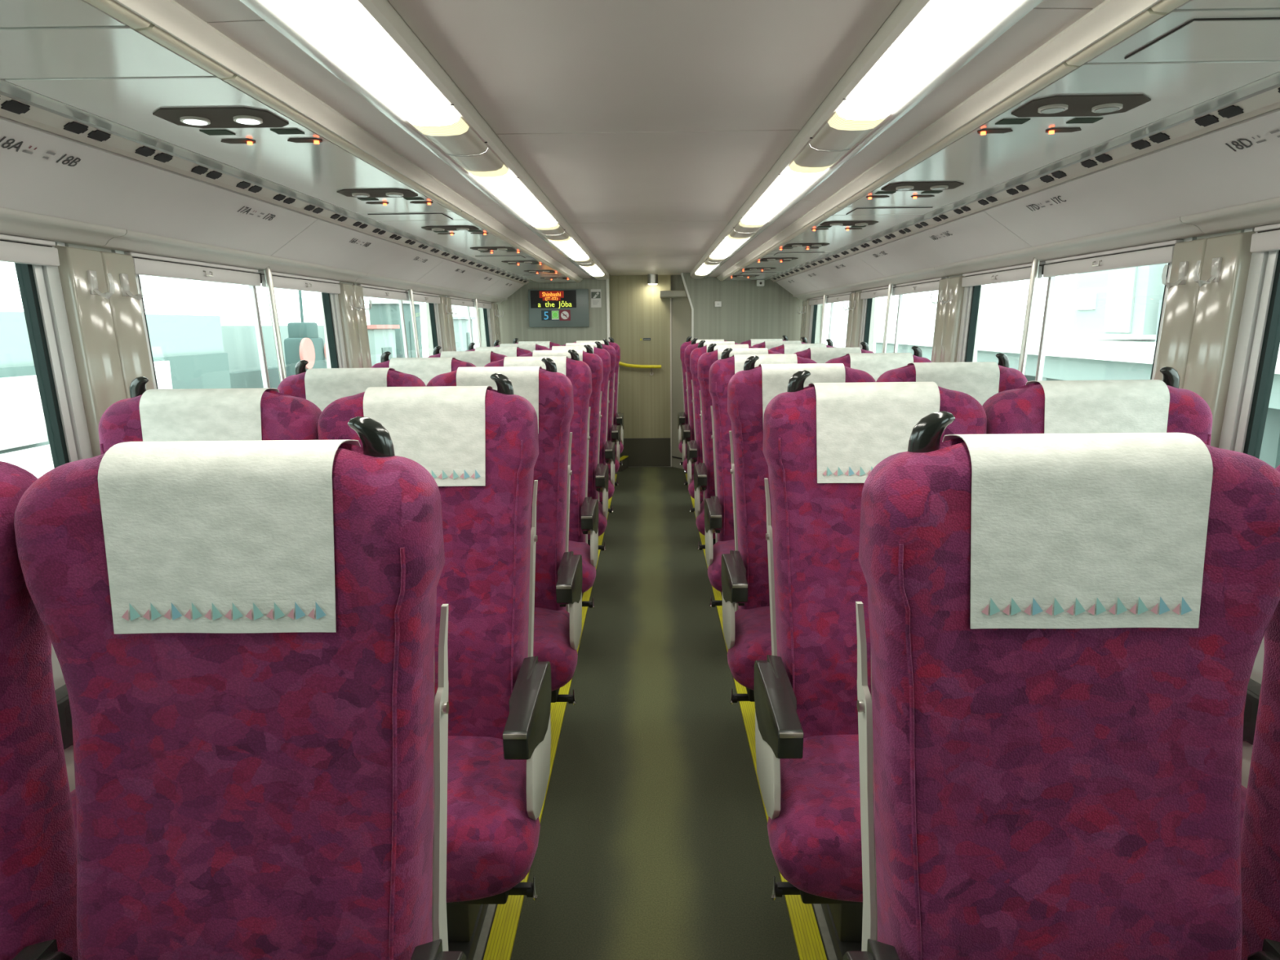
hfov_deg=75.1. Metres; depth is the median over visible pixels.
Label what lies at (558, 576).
passenger seat
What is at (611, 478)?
seat cushion
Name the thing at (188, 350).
wall
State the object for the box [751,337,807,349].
passenger seat
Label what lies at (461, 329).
kiosk
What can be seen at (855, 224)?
recessed light
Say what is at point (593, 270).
diffuser
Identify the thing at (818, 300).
roller blind
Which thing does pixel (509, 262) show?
recessed light
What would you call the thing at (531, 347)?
passenger seat
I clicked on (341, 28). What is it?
recessed light
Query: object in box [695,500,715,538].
seat cushion
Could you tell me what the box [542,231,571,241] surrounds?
diffuser
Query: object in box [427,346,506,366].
passenger seat
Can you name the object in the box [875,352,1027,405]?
passenger seat
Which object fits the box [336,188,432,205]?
recessed light
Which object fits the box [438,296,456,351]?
curtain
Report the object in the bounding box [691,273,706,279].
diffuser
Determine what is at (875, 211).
hatch
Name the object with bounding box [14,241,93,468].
window
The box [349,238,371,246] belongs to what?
number sign
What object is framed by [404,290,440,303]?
roller blind
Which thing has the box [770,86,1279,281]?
trim
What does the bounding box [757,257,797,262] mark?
recessed light
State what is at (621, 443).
seat cushion
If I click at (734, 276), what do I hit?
recessed light
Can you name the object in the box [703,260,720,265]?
diffuser
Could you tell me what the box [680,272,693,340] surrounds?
trim
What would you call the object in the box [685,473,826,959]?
trim
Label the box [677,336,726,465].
passenger seat
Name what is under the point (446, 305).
coat hook
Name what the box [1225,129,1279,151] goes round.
number sign
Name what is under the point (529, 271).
recessed light
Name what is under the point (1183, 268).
coat hook
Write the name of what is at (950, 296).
coat hook
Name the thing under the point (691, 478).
seat cushion
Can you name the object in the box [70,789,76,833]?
seat cushion
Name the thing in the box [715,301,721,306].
wall sensor
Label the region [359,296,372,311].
coat hook
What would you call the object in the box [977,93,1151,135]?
recessed light
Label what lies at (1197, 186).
trim
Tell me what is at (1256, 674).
wall
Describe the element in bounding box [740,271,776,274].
hatch
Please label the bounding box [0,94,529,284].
trim
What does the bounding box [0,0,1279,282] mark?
ceiling
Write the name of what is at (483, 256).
hatch
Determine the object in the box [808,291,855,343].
window
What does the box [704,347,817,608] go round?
passenger seat
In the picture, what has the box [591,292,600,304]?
print
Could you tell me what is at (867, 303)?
window
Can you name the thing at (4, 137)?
number sign
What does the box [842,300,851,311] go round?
coat hook
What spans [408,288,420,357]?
pole
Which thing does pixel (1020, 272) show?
roller blind
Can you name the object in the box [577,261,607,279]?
recessed light
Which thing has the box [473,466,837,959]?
floor
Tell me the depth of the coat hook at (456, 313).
5.95 m
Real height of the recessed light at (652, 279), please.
0.094 m
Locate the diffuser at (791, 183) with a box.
[741,166,825,225]
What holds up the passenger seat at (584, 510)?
on the floor
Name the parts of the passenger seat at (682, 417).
armrest panel, armrest, grab handle, backrest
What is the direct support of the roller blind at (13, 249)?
attached to the window at (40, 286)
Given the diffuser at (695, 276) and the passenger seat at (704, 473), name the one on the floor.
the passenger seat at (704, 473)
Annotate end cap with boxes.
[408,116,487,155]
[444,148,509,177]
[788,144,852,173]
[809,111,886,150]
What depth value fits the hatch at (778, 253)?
4.88 m
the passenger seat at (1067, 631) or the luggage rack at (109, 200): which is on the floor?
the passenger seat at (1067, 631)
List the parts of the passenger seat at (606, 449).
backrest, grab handle, armrest, armrest panel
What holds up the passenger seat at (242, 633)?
on the floor
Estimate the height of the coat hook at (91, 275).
0.073 m
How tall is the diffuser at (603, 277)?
0.020 m
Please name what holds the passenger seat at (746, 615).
on the floor
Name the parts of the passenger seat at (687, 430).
armrest panel, armrest, grab handle, backrest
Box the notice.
[591,288,601,307]
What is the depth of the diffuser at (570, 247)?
4.75 m
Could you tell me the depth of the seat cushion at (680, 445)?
7.21 m
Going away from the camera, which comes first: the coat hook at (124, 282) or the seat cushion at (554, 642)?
the coat hook at (124, 282)
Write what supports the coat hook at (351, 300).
attached to the wall at (58, 677)
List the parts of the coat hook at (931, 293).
hook arm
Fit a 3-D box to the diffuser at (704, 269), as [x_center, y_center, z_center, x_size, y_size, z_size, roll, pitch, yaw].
[0.531,-1.692,6.697,0.113,0.019,1.200,0,11,1]
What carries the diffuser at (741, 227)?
attached to the recessed light at (811, 162)
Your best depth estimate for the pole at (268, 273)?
3.13 m
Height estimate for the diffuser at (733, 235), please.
0.020 m
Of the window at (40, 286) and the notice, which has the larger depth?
the notice
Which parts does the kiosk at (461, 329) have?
door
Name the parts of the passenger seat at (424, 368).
grab handle, backrest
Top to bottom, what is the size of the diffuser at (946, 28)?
0.019 m
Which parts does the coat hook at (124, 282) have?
plate, hook arm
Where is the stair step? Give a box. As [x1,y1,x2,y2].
[617,455,628,471]
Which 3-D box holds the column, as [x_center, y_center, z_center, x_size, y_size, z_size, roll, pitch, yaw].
[7.327,-3.324,11.295,0.240,2.880,0.260,0,11,1]
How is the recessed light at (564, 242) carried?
in the ceiling
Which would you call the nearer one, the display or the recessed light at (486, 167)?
the recessed light at (486, 167)
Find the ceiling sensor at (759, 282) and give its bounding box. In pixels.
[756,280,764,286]
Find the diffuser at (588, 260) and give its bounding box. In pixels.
[573,257,591,263]
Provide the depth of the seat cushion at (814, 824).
1.69 m
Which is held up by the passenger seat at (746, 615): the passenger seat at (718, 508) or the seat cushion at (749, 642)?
the seat cushion at (749, 642)
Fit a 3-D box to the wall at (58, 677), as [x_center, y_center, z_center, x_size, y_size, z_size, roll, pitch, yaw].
[-1.475,-0.135,3.322,0.285,2.077,9.755,0,11,1]
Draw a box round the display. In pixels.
[528,288,589,327]
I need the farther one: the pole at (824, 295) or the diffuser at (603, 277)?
the diffuser at (603, 277)
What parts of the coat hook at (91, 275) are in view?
plate, hook arm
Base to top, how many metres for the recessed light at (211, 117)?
0.010 m
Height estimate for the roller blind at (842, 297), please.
0.060 m
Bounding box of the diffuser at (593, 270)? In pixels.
[582,264,604,275]
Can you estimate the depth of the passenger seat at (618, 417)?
7.48 m
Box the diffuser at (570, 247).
[551,238,588,260]
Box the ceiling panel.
[1124,17,1279,59]
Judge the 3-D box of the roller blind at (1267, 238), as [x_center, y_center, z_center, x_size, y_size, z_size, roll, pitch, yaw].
[1.472,-0.504,1.617,0.052,0.060,0.770,0,11,1]
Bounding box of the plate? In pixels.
[640,337,650,340]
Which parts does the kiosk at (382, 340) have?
door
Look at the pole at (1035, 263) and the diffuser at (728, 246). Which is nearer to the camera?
the pole at (1035, 263)
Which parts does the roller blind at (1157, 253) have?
pull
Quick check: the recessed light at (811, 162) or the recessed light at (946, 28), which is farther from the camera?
the recessed light at (811, 162)
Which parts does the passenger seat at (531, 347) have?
grab handle, backrest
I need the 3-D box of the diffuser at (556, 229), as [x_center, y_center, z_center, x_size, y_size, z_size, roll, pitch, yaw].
[-0.413,-1.136,3.780,0.113,0.020,0.318,0,11,1]
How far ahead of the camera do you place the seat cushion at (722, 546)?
3.57 m
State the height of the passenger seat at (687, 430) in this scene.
1.327 m
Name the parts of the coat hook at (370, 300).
hook arm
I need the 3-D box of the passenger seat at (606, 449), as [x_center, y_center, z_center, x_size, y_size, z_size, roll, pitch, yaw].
[-0.454,-0.251,5.581,0.578,1.327,0.600,0,11,1]
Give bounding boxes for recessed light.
[152,106,322,145]
[264,0,488,155]
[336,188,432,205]
[421,225,488,235]
[444,147,565,235]
[470,246,520,253]
[501,260,542,265]
[524,270,556,273]
[540,277,568,279]
[542,231,591,263]
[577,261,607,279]
[647,274,657,284]
[691,260,720,279]
[706,229,755,262]
[729,275,759,278]
[733,143,852,232]
[742,267,775,271]
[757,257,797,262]
[778,243,829,249]
[808,0,1019,151]
[811,220,878,231]
[866,181,964,199]
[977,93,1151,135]
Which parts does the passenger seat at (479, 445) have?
backrest, grab handle, armrest trim, recline lever, armrest, armrest panel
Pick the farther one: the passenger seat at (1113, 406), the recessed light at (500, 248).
the recessed light at (500, 248)
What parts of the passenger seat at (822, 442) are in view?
armrest panel, armrest, recline lever, armrest trim, grab handle, backrest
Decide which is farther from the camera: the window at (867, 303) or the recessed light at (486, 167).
the window at (867, 303)
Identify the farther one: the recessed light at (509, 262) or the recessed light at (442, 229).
the recessed light at (509, 262)
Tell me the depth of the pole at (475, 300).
6.83 m
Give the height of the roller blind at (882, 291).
0.060 m
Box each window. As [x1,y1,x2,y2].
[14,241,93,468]
[111,249,346,389]
[353,283,443,357]
[444,296,493,346]
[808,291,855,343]
[858,276,948,352]
[955,237,1196,380]
[1218,227,1279,458]
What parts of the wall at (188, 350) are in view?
white panel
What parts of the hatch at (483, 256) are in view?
hatch frame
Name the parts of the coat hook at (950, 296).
plate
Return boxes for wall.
[0,311,231,453]
[51,243,493,689]
[221,325,327,388]
[477,272,822,345]
[608,274,671,472]
[806,229,1264,684]
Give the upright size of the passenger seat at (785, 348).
1.327 m
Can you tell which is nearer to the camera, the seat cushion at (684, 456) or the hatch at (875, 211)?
the hatch at (875, 211)
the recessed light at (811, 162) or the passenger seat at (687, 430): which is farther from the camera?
the passenger seat at (687, 430)
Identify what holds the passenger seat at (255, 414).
on the floor
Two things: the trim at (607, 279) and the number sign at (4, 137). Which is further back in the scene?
the trim at (607, 279)
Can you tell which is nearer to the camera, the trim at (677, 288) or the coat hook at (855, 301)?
the coat hook at (855, 301)
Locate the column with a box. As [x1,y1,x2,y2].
[1155,262,1168,342]
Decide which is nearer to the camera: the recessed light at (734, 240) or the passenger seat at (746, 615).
the passenger seat at (746, 615)
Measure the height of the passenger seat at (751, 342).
1.327 m
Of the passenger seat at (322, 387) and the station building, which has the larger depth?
the station building
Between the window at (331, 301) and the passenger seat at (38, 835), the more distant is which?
the window at (331, 301)
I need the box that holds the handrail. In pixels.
[618,361,661,375]
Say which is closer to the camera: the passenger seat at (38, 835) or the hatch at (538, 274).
the passenger seat at (38, 835)
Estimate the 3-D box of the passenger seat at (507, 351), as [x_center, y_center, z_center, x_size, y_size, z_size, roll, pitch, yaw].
[-0.982,-0.247,5.588,0.545,1.327,0.602,0,11,1]
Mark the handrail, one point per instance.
(620, 363)
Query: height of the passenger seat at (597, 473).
1.327 m
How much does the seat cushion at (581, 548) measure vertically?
0.188 m
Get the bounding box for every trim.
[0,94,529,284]
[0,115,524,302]
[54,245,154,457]
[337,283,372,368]
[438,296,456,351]
[483,474,617,959]
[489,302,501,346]
[606,277,609,342]
[659,275,687,297]
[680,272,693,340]
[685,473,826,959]
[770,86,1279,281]
[775,107,1279,299]
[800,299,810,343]
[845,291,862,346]
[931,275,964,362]
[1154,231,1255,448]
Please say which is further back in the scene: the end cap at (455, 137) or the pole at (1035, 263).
the pole at (1035, 263)
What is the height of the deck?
3.620 m
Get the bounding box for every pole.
[263,266,286,382]
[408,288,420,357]
[474,297,481,346]
[819,293,826,343]
[881,282,893,352]
[1017,257,1039,374]
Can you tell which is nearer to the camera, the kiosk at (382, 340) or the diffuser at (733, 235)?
the diffuser at (733, 235)
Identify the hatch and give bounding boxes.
[368,213,453,220]
[475,255,524,258]
[524,274,559,276]
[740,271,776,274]
[773,252,823,255]
[846,207,932,214]
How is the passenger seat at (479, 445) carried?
on the floor
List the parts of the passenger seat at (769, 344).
backrest, grab handle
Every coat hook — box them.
[86,270,115,299]
[119,273,145,301]
[349,295,363,311]
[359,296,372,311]
[444,304,453,315]
[449,305,457,315]
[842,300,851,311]
[847,300,856,310]
[929,289,942,305]
[939,288,952,304]
[1161,261,1188,288]
[1193,257,1222,287]
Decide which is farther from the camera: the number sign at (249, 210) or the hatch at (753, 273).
the hatch at (753, 273)
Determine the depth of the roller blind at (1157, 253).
2.59 m
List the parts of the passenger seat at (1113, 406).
backrest, grab handle, armrest panel, armrest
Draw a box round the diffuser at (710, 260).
[706,256,725,262]
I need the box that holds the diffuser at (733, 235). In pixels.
[727,229,755,239]
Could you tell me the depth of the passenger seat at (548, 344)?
7.49 m
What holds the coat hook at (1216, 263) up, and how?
attached to the wall at (1256, 674)
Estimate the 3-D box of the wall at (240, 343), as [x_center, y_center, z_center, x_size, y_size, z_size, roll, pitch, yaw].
[-7.890,-1.333,18.160,0.250,4.000,6.400,0,11,1]
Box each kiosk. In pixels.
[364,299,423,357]
[367,324,399,365]
[453,316,475,351]
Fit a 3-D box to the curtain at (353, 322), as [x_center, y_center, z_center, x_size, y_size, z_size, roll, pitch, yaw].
[-1.395,-0.637,4.090,0.087,0.640,0.266,0,11,1]
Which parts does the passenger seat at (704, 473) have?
armrest panel, armrest, recline lever, armrest trim, grab handle, backrest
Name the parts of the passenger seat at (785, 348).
backrest, grab handle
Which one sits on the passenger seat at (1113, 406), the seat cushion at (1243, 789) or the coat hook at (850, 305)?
the seat cushion at (1243, 789)
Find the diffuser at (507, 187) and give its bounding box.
[474,170,557,227]
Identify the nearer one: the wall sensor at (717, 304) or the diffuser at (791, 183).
the diffuser at (791, 183)
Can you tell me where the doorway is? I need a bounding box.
[670,297,691,469]
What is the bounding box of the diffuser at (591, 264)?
[577,261,595,266]
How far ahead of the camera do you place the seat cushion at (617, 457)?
6.29 m
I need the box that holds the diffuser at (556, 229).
[532,223,564,235]
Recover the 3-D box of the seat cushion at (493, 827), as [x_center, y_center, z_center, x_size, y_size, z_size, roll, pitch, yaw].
[-0.469,0.739,1.855,0.519,0.188,0.422,0,11,1]
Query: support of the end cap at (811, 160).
attached to the recessed light at (811, 162)
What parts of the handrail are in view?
rail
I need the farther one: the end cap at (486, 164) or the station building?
the station building
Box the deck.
[873,330,1279,468]
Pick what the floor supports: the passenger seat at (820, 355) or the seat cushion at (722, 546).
the passenger seat at (820, 355)
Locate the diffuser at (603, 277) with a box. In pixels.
[592,274,607,279]
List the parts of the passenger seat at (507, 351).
grab handle, backrest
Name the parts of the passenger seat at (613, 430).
backrest, grab handle, armrest, armrest panel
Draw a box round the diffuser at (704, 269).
[695,263,718,275]
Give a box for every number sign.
[0,136,80,166]
[237,206,275,220]
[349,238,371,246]
[929,231,952,239]
[1026,195,1066,211]
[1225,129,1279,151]
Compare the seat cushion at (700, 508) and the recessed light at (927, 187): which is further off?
the seat cushion at (700, 508)
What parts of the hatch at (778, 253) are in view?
hatch frame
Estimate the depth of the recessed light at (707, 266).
6.61 m
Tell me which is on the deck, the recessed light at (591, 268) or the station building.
the station building
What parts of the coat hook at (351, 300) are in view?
plate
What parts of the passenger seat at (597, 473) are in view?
backrest, grab handle, recline lever, armrest, armrest panel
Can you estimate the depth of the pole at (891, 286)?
4.94 m
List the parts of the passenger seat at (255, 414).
armrest, armrest panel, grab handle, backrest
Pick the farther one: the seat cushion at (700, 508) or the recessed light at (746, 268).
the recessed light at (746, 268)
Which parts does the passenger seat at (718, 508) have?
armrest panel, armrest, armrest trim, recline lever, grab handle, backrest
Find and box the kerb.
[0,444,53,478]
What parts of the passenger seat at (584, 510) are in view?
backrest, grab handle, armrest trim, recline lever, armrest, armrest panel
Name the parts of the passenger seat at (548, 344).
grab handle, backrest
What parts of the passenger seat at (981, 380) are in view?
backrest, grab handle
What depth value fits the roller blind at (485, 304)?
7.22 m
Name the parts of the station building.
sign panel, door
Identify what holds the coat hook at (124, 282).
attached to the wall at (58, 677)
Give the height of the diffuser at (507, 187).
0.019 m
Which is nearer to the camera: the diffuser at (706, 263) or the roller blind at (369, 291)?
the roller blind at (369, 291)
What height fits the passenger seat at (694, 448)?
1.327 m
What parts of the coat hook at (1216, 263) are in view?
hook arm, plate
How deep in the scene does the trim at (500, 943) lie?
2.09 m
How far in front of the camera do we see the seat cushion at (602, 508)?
4.47 m
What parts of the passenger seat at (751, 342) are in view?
backrest, grab handle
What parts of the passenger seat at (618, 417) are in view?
backrest, grab handle, armrest, armrest panel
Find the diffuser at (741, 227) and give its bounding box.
[733,221,765,232]
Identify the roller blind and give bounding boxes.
[0,233,59,266]
[124,252,260,286]
[256,270,340,293]
[356,284,406,300]
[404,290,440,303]
[447,296,472,306]
[471,299,491,308]
[808,295,828,305]
[827,292,853,302]
[860,284,897,299]
[894,277,945,295]
[961,261,1047,287]
[1043,239,1183,277]
[1249,222,1279,252]
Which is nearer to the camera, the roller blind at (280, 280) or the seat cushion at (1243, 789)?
the seat cushion at (1243, 789)
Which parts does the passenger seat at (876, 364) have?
backrest, grab handle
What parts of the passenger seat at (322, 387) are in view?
grab handle, backrest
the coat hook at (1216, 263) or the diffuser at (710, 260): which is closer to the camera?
the coat hook at (1216, 263)
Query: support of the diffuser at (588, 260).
attached to the recessed light at (564, 242)
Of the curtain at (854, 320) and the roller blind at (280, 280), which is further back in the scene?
the curtain at (854, 320)
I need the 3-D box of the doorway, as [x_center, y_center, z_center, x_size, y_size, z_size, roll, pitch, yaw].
[0.419,-0.963,8.280,0.072,1.727,0.383,-7,12,-32]
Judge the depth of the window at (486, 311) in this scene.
7.55 m
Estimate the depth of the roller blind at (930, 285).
4.47 m
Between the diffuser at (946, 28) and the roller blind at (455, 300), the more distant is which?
the roller blind at (455, 300)
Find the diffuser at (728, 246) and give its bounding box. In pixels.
[710,236,746,258]
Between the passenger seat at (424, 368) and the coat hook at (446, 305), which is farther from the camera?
the coat hook at (446, 305)
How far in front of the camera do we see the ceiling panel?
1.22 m
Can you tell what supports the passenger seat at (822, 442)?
on the floor
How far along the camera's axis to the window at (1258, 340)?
2.01 m
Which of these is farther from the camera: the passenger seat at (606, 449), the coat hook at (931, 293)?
the passenger seat at (606, 449)
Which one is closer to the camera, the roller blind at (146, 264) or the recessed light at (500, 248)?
the roller blind at (146, 264)
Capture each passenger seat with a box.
[0,461,78,959]
[12,416,466,959]
[54,376,321,833]
[277,360,426,411]
[317,373,551,959]
[370,351,475,385]
[426,357,582,705]
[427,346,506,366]
[466,342,532,356]
[484,349,598,608]
[493,340,548,351]
[512,337,560,348]
[519,344,608,551]
[542,341,615,513]
[560,338,620,485]
[573,337,623,465]
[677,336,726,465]
[681,337,741,485]
[686,340,759,512]
[693,342,782,551]
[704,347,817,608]
[721,355,875,704]
[740,335,787,346]
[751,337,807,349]
[754,369,986,959]
[768,338,836,354]
[794,342,875,363]
[825,346,932,381]
[842,410,1279,959]
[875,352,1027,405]
[982,366,1261,831]
[1240,464,1279,959]
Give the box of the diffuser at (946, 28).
[836,0,1019,119]
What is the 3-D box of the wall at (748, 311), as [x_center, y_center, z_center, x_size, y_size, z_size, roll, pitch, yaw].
[0.103,-1.099,8.288,3.320,2.117,0.400,0,11,1]
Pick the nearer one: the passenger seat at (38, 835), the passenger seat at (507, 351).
the passenger seat at (38, 835)
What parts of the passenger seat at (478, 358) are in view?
grab handle, backrest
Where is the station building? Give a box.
[1072,263,1166,334]
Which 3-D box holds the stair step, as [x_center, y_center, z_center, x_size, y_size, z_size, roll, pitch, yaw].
[-0.204,-0.165,8.403,0.168,0.119,0.265,0,11,1]
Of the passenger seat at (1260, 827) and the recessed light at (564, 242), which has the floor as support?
the passenger seat at (1260, 827)
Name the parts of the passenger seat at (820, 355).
backrest, grab handle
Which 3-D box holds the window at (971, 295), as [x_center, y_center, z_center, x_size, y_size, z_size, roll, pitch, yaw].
[1.506,-0.509,3.122,0.080,0.645,1.680,0,11,1]
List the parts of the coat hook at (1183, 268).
hook arm, plate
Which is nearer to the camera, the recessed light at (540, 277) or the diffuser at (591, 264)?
the diffuser at (591, 264)
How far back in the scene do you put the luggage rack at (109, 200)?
2.30 m
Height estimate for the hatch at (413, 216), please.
0.003 m
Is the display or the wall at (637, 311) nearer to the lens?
the display
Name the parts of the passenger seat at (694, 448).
armrest panel, armrest, grab handle, backrest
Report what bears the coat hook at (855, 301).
attached to the wall at (1256, 674)
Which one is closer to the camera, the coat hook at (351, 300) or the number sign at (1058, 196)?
the number sign at (1058, 196)
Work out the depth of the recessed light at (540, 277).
7.14 m
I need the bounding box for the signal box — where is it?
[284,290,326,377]
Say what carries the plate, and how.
attached to the wall at (637, 311)
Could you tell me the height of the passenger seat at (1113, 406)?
1.327 m
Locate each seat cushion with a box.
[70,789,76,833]
[433,735,540,902]
[533,607,577,691]
[568,540,595,593]
[587,501,607,539]
[599,474,614,502]
[607,455,619,475]
[615,441,623,455]
[678,440,686,454]
[682,454,694,475]
[688,473,703,502]
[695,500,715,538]
[707,539,735,592]
[727,605,771,690]
[767,734,875,902]
[1240,785,1247,831]
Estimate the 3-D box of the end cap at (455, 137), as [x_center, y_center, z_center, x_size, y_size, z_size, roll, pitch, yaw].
[-0.436,-0.790,1.923,0.113,0.020,0.310,0,11,1]
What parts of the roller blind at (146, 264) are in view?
pull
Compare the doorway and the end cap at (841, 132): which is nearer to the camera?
the end cap at (841, 132)
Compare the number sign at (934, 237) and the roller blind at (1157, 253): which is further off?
the number sign at (934, 237)
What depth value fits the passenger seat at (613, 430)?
6.56 m
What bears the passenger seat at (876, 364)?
on the floor
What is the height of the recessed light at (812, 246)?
0.010 m

